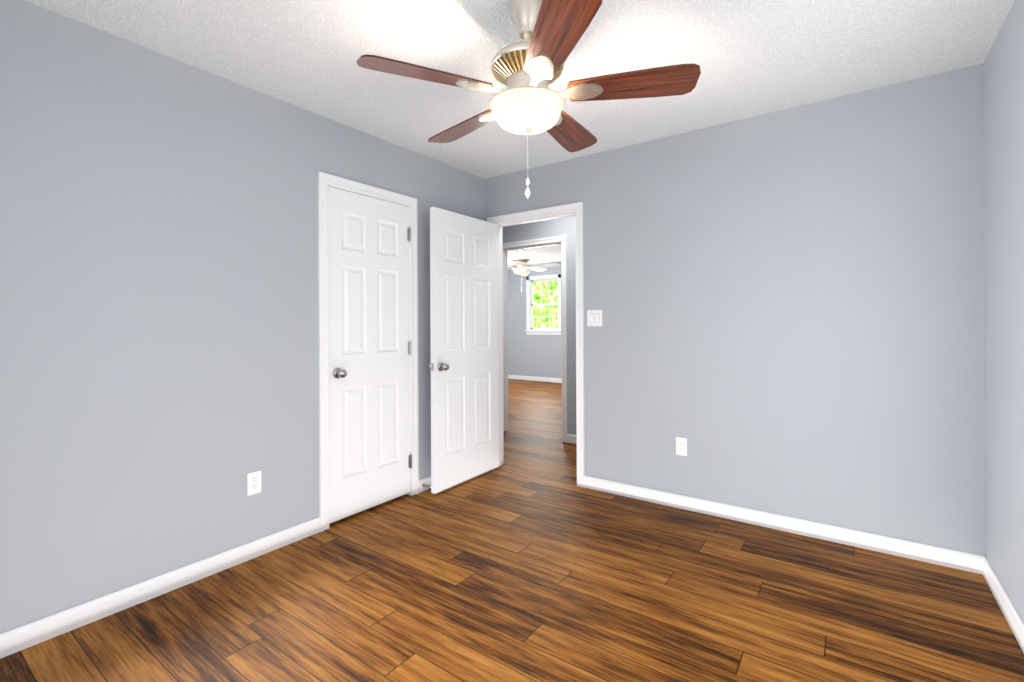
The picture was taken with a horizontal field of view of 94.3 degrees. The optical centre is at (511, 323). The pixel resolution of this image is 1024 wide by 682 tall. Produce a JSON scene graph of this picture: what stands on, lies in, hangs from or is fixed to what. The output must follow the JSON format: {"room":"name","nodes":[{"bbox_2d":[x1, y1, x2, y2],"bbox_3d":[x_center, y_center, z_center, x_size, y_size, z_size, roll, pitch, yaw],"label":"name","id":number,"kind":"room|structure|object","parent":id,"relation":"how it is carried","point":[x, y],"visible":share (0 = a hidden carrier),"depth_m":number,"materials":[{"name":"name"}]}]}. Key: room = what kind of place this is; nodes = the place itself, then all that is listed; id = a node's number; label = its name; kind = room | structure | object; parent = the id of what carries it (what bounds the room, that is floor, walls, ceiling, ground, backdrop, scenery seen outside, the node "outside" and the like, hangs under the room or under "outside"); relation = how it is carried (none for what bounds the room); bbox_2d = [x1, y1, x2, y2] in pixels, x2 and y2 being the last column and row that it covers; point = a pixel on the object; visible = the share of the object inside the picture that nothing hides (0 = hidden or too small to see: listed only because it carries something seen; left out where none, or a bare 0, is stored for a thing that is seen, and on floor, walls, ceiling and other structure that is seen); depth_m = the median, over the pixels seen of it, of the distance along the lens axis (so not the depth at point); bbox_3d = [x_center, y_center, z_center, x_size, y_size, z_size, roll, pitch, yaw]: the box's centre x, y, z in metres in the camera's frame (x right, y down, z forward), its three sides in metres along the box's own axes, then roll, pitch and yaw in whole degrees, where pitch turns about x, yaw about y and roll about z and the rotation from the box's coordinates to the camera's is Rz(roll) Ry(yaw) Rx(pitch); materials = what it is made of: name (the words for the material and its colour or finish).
{"room":"empty bedroom","nodes":[
{"label":"empty bedroom","id":0,"kind":"room"},
{"bbox_2d":[0,0,484,633],"bbox_3d":[-1.306,0.497,2.623,0.110,3.440,3.566,0,0,36],"label":"wall","id":1,"kind":"structure","parent":0,"point":[158,312],"depth_m":2.12,"materials":[{"name":"paint"}]},
{"bbox_2d":[0,517,319,658],"bbox_3d":[-1.665,1.176,2.011,0.012,0.085,1.868,0,0,36],"label":"baseboard","id":2,"kind":"structure","parent":1,"relation":"attached to","point":[28,635],"depth_m":2.07,"materials":[{"name":"paint"}]},
{"bbox_2d":[247,470,260,495],"bbox_3d":[-1.341,0.831,2.471,0.007,0.115,0.070,0,0,36],"label":"outlet","id":3,"kind":"object","parent":1,"relation":"attached to","point":[253,482],"visible":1,"depth_m":2.47,"materials":[{"name":"plastic"}]},
{"bbox_2d":[317,171,418,531],"bbox_3d":[-0.954,0.164,3.119,0.144,2.102,0.769,0,0,36],"label":"trim","id":4,"kind":"structure","parent":1,"relation":"attached to","point":[325,181],"depth_m":2.81,"materials":[{"name":"paint"}]},
{"bbox_2d":[328,186,411,523],"bbox_3d":[-0.921,0.187,3.102,0.175,2.014,0.661,0,0,36],"label":"closet door","id":5,"kind":"structure","parent":1,"relation":"in","point":[369,352],"depth_m":3.06,"materials":[{"name":"paint"}]},
{"bbox_2d":[419,476,430,492],"bbox_3d":[-0.446,1.170,3.717,0.012,0.085,0.789,0,0,36],"label":"baseboard","id":6,"kind":"structure","parent":1,"relation":"attached to","point":[427,480],"depth_m":3.45,"materials":[{"name":"paint"}]},
{"bbox_2d":[0,379,1023,681],"bbox_3d":[-0.208,1.261,5.132,7.573,0.100,8.920,0,0,36],"label":"floor","id":7,"kind":"structure","parent":0,"point":[528,561],"depth_m":2.03,"materials":[{"name":"brown wood"}]},
{"bbox_2d":[25,0,1014,266],"bbox_3d":[-0.221,-1.279,5.132,7.573,0.100,8.920,0,0,36],"label":"ceiling","id":8,"kind":"structure","parent":0,"point":[751,58],"depth_m":2.15,"materials":[{"name":"white paint"}]},
{"bbox_2d":[357,0,700,197],"bbox_3d":[0.068,-0.854,1.858,1.198,0.752,1.179,0,0,36],"label":"fan","id":9,"kind":"object","parent":8,"relation":"hanging from","point":[527,72],"visible":1,"depth_m":1.72,"materials":[{"name":"brown wood"}]},
{"bbox_2d":[508,249,560,291],"bbox_3d":[0.177,-0.855,7.365,1.201,0.752,1.170,0,0,36],"label":"ceiling fan","id":10,"kind":"object","parent":8,"relation":"hanging from","point":[521,261],"visible":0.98,"depth_m":7.25,"materials":[{"name":"silver metal"}]},
{"bbox_2d":[508,262,561,378],"bbox_3d":[1.309,-0.017,9.458,5.020,2.440,0.110,0,0,36],"label":"wall","id":11,"kind":"structure","parent":0,"point":[535,355],"depth_m":10.12,"materials":[{"name":"paint"}]},
{"bbox_2d":[508,375,561,382],"bbox_3d":[1.280,1.161,9.408,4.800,0.085,0.012,0,0,36],"label":"baseboard","id":12,"kind":"structure","parent":11,"relation":"attached to","point":[530,378],"depth_m":9.96,"materials":[{"name":"paint"}]},
{"bbox_2d":[525,274,561,334],"bbox_3d":[0.674,-0.379,9.879,0.880,1.230,0.160,0,0,36],"label":"room window","id":13,"kind":"structure","parent":11,"relation":"in","point":[530,304],"depth_m":9.95,"materials":[{"name":"paint"}]},
{"bbox_2d":[502,216,576,434],"bbox_3d":[-0.109,0.491,5.371,7.463,3.440,0.110,0,0,36],"label":"wall","id":14,"kind":"structure","parent":0,"point":[543,229],"depth_m":4.81,"materials":[{"name":"paint"}]},
{"bbox_2d":[503,235,567,441],"bbox_3d":[0.230,0.158,5.128,0.894,2.102,0.144,0,0,36],"label":"trim","id":15,"kind":"structure","parent":14,"relation":"attached to","point":[542,242],"depth_m":4.95,"materials":[{"name":"paint"}]},
{"bbox_2d":[567,434,576,443],"bbox_3d":[1.729,1.158,3.985,2.866,0.085,0.012,0,0,36],"label":"baseboard","id":16,"kind":"structure","parent":14,"relation":"attached to","point":[571,438],"depth_m":4.78,"materials":[{"name":"paint"}]},
{"bbox_2d":[485,64,985,555],"bbox_3d":[0.439,0.488,3.635,4.773,3.440,0.110,0,0,36],"label":"wall","id":17,"kind":"structure","parent":0,"point":[789,302],"depth_m":2.70,"materials":[{"name":"paint"}]},
{"bbox_2d":[428,206,498,493],"bbox_3d":[-0.342,0.189,3.660,0.175,2.022,0.784,0,0,35],"label":"bedroom door","id":18,"kind":"structure","parent":17,"relation":"in","point":[463,365],"depth_m":3.60,"materials":[{"name":"paint"}]},
{"bbox_2d":[487,202,584,487],"bbox_3d":[0.199,0.158,3.805,0.892,2.102,0.144,0,0,36],"label":"trim","id":19,"kind":"structure","parent":17,"relation":"attached to","point":[559,211],"depth_m":3.52,"materials":[{"name":"paint"}]},
{"bbox_2d":[587,310,601,325],"bbox_3d":[0.599,-0.038,3.445,0.118,0.118,0.010,0,0,36],"label":"switch plate","id":20,"kind":"object","parent":17,"relation":"attached to","point":[594,317],"visible":1,"depth_m":3.44,"materials":[{"name":"plastic"}]},
{"bbox_2d":[676,437,686,455],"bbox_3d":[1.103,0.801,3.089,0.070,0.115,0.007,0,0,36],"label":"outlet","id":21,"kind":"object","parent":17,"relation":"attached to","point":[681,446],"visible":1,"depth_m":3.09,"materials":[{"name":"plastic"}]},
{"bbox_2d":[584,476,975,572],"bbox_3d":[1.382,1.160,2.888,2.090,0.085,0.012,0,0,36],"label":"baseboard","id":22,"kind":"structure","parent":17,"relation":"attached to","point":[950,558],"depth_m":2.70,"materials":[{"name":"paint"}]},
{"bbox_2d":[983,0,1023,622],"bbox_3d":[1.614,-0.018,1.274,0.110,2.440,4.770,0,0,36],"label":"wall","id":23,"kind":"structure","parent":0,"point":[1003,111],"depth_m":1.96,"materials":[{"name":"paint"}]},
{"bbox_2d":[976,555,1023,652],"bbox_3d":[1.252,1.161,0.865,0.012,0.085,3.456,0,0,36],"label":"baseboard","id":24,"kind":"structure","parent":23,"relation":"attached to","point":[983,567],"depth_m":1.97,"materials":[{"name":"paint"}]},
{"label":"outside","id":25,"kind":"structure","parent":0,"visible":0},
{"bbox_2d":[533,281,557,327],"bbox_3d":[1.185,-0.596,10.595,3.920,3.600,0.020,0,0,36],"label":"foliage","id":26,"kind":"object","parent":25,"point":[545,309],"depth_m":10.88,"materials":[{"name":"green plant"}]}
]}

